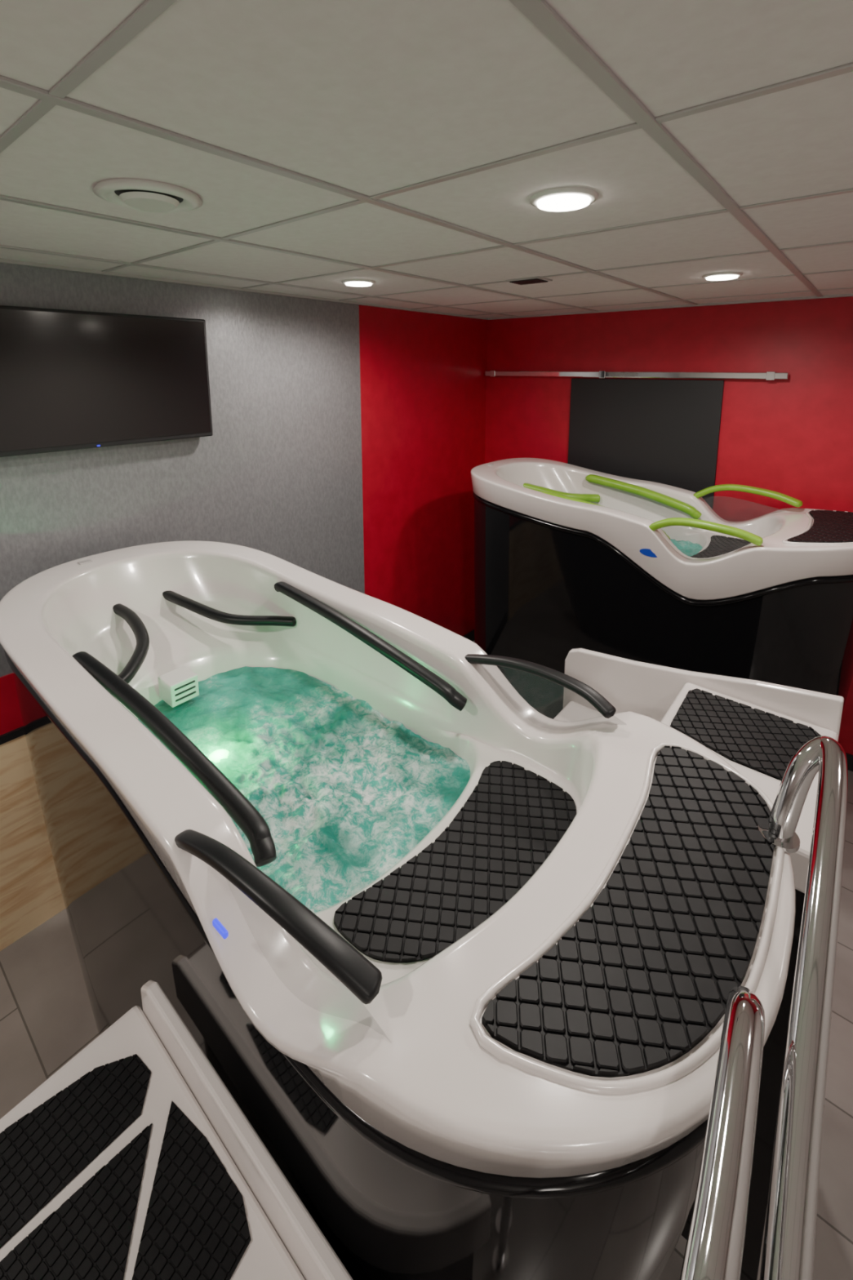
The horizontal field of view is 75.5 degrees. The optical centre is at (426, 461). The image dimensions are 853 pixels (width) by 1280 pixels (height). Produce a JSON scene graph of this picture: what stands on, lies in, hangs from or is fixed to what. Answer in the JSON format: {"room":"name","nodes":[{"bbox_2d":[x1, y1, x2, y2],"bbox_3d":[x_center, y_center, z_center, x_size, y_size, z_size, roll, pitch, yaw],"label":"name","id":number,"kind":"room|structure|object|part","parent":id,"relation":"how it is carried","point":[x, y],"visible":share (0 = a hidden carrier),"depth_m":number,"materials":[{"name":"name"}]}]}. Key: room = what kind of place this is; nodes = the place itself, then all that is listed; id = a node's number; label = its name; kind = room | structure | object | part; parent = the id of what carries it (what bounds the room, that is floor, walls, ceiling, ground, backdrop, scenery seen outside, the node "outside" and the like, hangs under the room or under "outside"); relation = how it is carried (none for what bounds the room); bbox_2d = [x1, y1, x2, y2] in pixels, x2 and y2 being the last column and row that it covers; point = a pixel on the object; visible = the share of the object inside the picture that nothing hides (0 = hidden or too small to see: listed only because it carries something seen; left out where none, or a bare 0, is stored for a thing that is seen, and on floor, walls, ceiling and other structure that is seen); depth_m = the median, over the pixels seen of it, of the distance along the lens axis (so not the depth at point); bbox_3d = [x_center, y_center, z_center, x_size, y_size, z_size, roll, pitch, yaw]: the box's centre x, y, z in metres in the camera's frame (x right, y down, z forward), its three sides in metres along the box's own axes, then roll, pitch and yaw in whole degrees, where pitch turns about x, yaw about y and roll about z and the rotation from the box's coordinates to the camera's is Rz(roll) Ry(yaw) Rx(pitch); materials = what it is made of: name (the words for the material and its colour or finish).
{"room":"hydrotherapy room","nodes":[
{"label":"hydrotherapy room","id":0,"kind":"room"},
{"bbox_2d":[0,262,487,676],"bbox_3d":[-1.239,0.510,2.450,0.100,2.565,5.400,8,13,39],"label":"wall","id":1,"kind":"structure","parent":0,"point":[279,473],"depth_m":2.93,"materials":[{"name":"grey paint"}]},
{"bbox_2d":[0,672,22,735],"bbox_3d":[-1.916,0.970,1.616,0.006,0.220,2.750,8,13,39],"label":"band","id":2,"kind":"object","parent":1,"relation":"attached to","point":[11,719],"visible":0.02,"depth_m":2.05,"materials":[{"name":"paint"}]},
{"bbox_2d":[0,725,25,744],"bbox_3d":[-1.912,1.094,1.634,0.018,0.030,2.750,8,13,39],"label":"trim","id":3,"kind":"structure","parent":1,"relation":"attached to","point":[20,731],"depth_m":2.06,"materials":[{"name":"black plastic"}]},
{"bbox_2d":[0,734,65,951],"bbox_3d":[-1.914,1.518,1.708,0.012,0.830,2.750,8,13,39],"label":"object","id":4,"kind":"object","parent":1,"relation":"attached to","point":[31,894],"visible":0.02,"depth_m":2.12,"materials":[{"name":"brown wood"}]},
{"bbox_2d":[0,305,213,457],"bbox_3d":[-1.278,-0.313,2.117,0.080,0.510,0.910,8,13,39],"label":"television","id":5,"kind":"object","parent":1,"relation":"attached to","point":[70,380],"visible":1,"depth_m":2.09,"materials":[{"name":"black plastic"}]},
{"bbox_2d":[0,258,488,319],"bbox_3d":[-1.192,-0.742,2.196,0.020,0.012,5.200,8,13,39],"label":"trim","id":6,"kind":"structure","parent":1,"relation":"attached to","point":[2,260],"depth_m":2.42,"materials":[{"name":"silver metal"}]},
{"bbox_2d":[462,629,474,641],"bbox_3d":[-0.269,1.547,3.724,0.012,0.090,2.300,8,13,39],"label":"baseboard","id":7,"kind":"structure","parent":1,"relation":"attached to","point":[470,636],"depth_m":4.46,"materials":[{"name":"black plastic"}]},
{"bbox_2d":[0,0,852,318],"bbox_3d":[0.296,-0.588,0.968,4.090,0.100,5.400,8,13,39],"label":"ceiling","id":8,"kind":"structure","parent":0,"point":[369,98],"depth_m":0.89,"materials":[{"name":"tile"}]},
{"bbox_2d":[93,178,202,213],"bbox_3d":[-0.593,-0.562,1.181,0.210,0.022,0.210,8,13,39],"label":"ceiling vent","id":9,"kind":"object","parent":8,"relation":"in","point":[144,195],"depth_m":1.14,"materials":[{"name":"white plastic"}]},
{"bbox_2d":[342,279,375,286],"bbox_3d":[-0.294,-0.773,2.383,0.144,0.014,0.144,8,13,39],"label":"recessed light","id":10,"kind":"object","parent":8,"relation":"in","point":[351,282],"visible":1,"depth_m":2.35,"materials":[{"name":"white plastic"}]},
{"bbox_2d":[345,281,372,286],"bbox_3d":[-0.294,-0.772,2.383,0.120,0.013,0.120,8,13,39],"label":"diffuser","id":11,"kind":"object","parent":10,"relation":"attached to","point":[348,283],"depth_m":2.36,"materials":[{"name":"white plastic"}]},
{"bbox_2d":[0,0,852,316],"bbox_3d":[0.296,-0.535,0.977,3.890,0.006,5.200,8,13,39],"label":"grid","id":12,"kind":"object","parent":8,"relation":"attached to","point":[539,12],"depth_m":0.97,"materials":[{"name":"white metal"}]},
{"bbox_2d":[505,276,552,284],"bbox_3d":[0.435,-0.767,2.337,0.160,0.010,0.120,8,13,39],"label":"ceiling vent grille","id":13,"kind":"object","parent":8,"relation":"in","point":[533,280],"depth_m":2.31,"materials":[{"name":"black metal"}]},
{"bbox_2d":[529,186,598,211],"bbox_3d":[0.300,-0.570,1.206,0.144,0.014,0.144,8,13,39],"label":"recessed light","id":14,"kind":"object","parent":8,"relation":"in","point":[571,198],"visible":1,"depth_m":1.18,"materials":[{"name":"white plastic"}]},
{"bbox_2d":[536,193,591,211],"bbox_3d":[0.300,-0.570,1.206,0.120,0.013,0.120,8,13,39],"label":"diffuser","id":15,"kind":"object","parent":14,"relation":"attached to","point":[544,202],"depth_m":1.19,"materials":[{"name":"white plastic"}]},
{"bbox_2d":[702,271,742,280],"bbox_3d":[1.185,-0.743,2.210,0.144,0.014,0.144,8,13,39],"label":"recessed light","id":16,"kind":"object","parent":8,"relation":"in","point":[722,276],"visible":1,"depth_m":2.18,"materials":[{"name":"white plastic"}]},
{"bbox_2d":[706,275,737,280],"bbox_3d":[1.185,-0.743,2.211,0.120,0.013,0.120,8,13,39],"label":"diffuser","id":17,"kind":"object","parent":16,"relation":"attached to","point":[710,277],"depth_m":2.20,"materials":[{"name":"white plastic"}]},
{"bbox_2d":[0,640,852,1279],"bbox_3d":[0.296,2.039,1.419,4.090,0.100,5.400,8,13,39],"label":"floor","id":18,"kind":"structure","parent":0,"point":[46,1016],"depth_m":1.84,"materials":[{"name":"grey tile"}]},
{"bbox_2d":[0,979,353,1279],"bbox_3d":[-0.648,1.621,0.427,0.785,1.060,1.277,8,13,39],"label":"entry steps","id":19,"kind":"structure","parent":18,"relation":"on","point":[135,1159],"depth_m":0.82,"materials":[{"name":"white plastic"}]},
{"bbox_2d":[0,540,795,1279],"bbox_3d":[-0.387,1.205,1.542,2.239,1.503,0.876,8,13,39],"label":"tub","id":20,"kind":"object","parent":18,"relation":"on","point":[464,959],"visible":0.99,"depth_m":0.93,"materials":[{"name":"white plastic"}]},
{"bbox_2d":[157,666,199,707],"bbox_3d":[-0.762,0.688,1.693,0.085,0.070,0.085,8,13,39],"label":"vent","id":21,"kind":"object","parent":20,"relation":"attached to","point":[176,686],"depth_m":1.67,"materials":[{"name":"white plastic"}]},
{"bbox_3d":[-0.245,0.625,0.797,0.432,0.078,0.051,6,12,33],"label":"arched handle","id":22,"kind":"part","parent":20,"relation":"part of","materials":[{"name":"black rubber"}]},
{"bbox_3d":[-0.387,0.620,1.441,2.216,0.165,0.848,8,13,39],"label":"black trim","id":23,"kind":"part","parent":20,"relation":"part of","materials":[{"name":"black"}]},
{"bbox_3d":[0.252,0.543,1.388,0.452,0.072,0.058,8,13,39],"label":"arched handle","id":24,"kind":"part","parent":20,"relation":"part of","materials":[{"name":"black rubber"}]},
{"bbox_2d":[471,457,852,719],"bbox_3d":[1.186,0.894,3.064,2.010,1.600,0.876,8,13,39],"label":"tub","id":25,"kind":"object","parent":18,"relation":"on","point":[567,557],"visible":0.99,"depth_m":2.69,"materials":[{"name":"white plastic"}]},
{"bbox_3d":[1.184,0.394,2.980,1.987,0.320,0.848,8,13,39],"label":"black trim","id":26,"kind":"part","parent":25,"relation":"part of","materials":[{"name":"black"}]},
{"bbox_3d":[1.212,0.300,2.417,0.456,0.089,0.066,6,12,32],"label":"arched handle","id":27,"kind":"part","parent":25,"relation":"part of","materials":[{"name":"green plastic"}]},
{"bbox_3d":[1.725,0.188,2.990,0.528,0.116,0.075,8,13,39],"label":"arched handle","id":28,"kind":"part","parent":25,"relation":"part of","materials":[{"name":"green plastic"}]},
{"bbox_2d":[553,648,844,1279],"bbox_3d":[0.648,1.276,1.639,0.790,1.329,0.532,8,13,39],"label":"entry steps","id":29,"kind":"structure","parent":18,"relation":"on","point":[756,726],"depth_m":1.48,"materials":[{"name":"white plastic"}]},
{"bbox_2d":[680,985,764,1279],"bbox_3d":[0.213,1.372,0.558,0.080,1.507,0.565,6,12,32],"label":"handrail","id":30,"kind":"object","parent":18,"relation":"on","point":[714,1249],"visible":1,"depth_m":0.50,"materials":[{"name":"silver metal"}]},
{"bbox_2d":[758,735,848,1279],"bbox_3d":[0.352,1.316,0.656,0.110,1.583,1.096,7,12,35],"label":"handrail","id":31,"kind":"object","parent":18,"relation":"on","point":[790,1225],"visible":1,"depth_m":0.63,"materials":[{"name":"silver metal"}]},
{"bbox_2d":[484,296,852,755],"bbox_3d":[1.989,0.381,3.203,4.090,2.565,0.100,8,13,39],"label":"wall","id":32,"kind":"structure","parent":0,"point":[793,437],"depth_m":3.19,"materials":[{"name":"red paint"}]},
{"bbox_2d":[484,370,788,380],"bbox_3d":[1.209,-0.571,3.595,1.950,0.047,0.055,8,13,39],"label":"rail","id":33,"kind":"object","parent":32,"relation":"attached to","point":[768,375],"visible":1,"depth_m":3.43,"materials":[{"name":"silver metal"}]},
{"bbox_2d":[567,378,724,509],"bbox_3d":[1.364,0.079,3.599,0.945,1.225,0.020,8,13,39],"label":"board","id":34,"kind":"object","parent":32,"relation":"attached to","point":[667,432],"visible":0.51,"depth_m":3.50,"materials":[{"name":"black"}]},
{"bbox_2d":[488,293,852,319],"bbox_3d":[1.958,-0.869,2.935,3.870,0.012,0.020,8,13,39],"label":"trim","id":35,"kind":"structure","parent":32,"relation":"attached to","point":[844,295],"depth_m":3.26,"materials":[{"name":"silver metal"}]},
{"bbox_2d":[845,752,852,771],"bbox_3d":[1.958,1.608,3.367,3.878,0.090,0.012,8,13,39],"label":"baseboard","id":36,"kind":"structure","parent":32,"relation":"attached to","point":[849,757],"depth_m":3.05,"materials":[{"name":"black plastic"}]}
]}

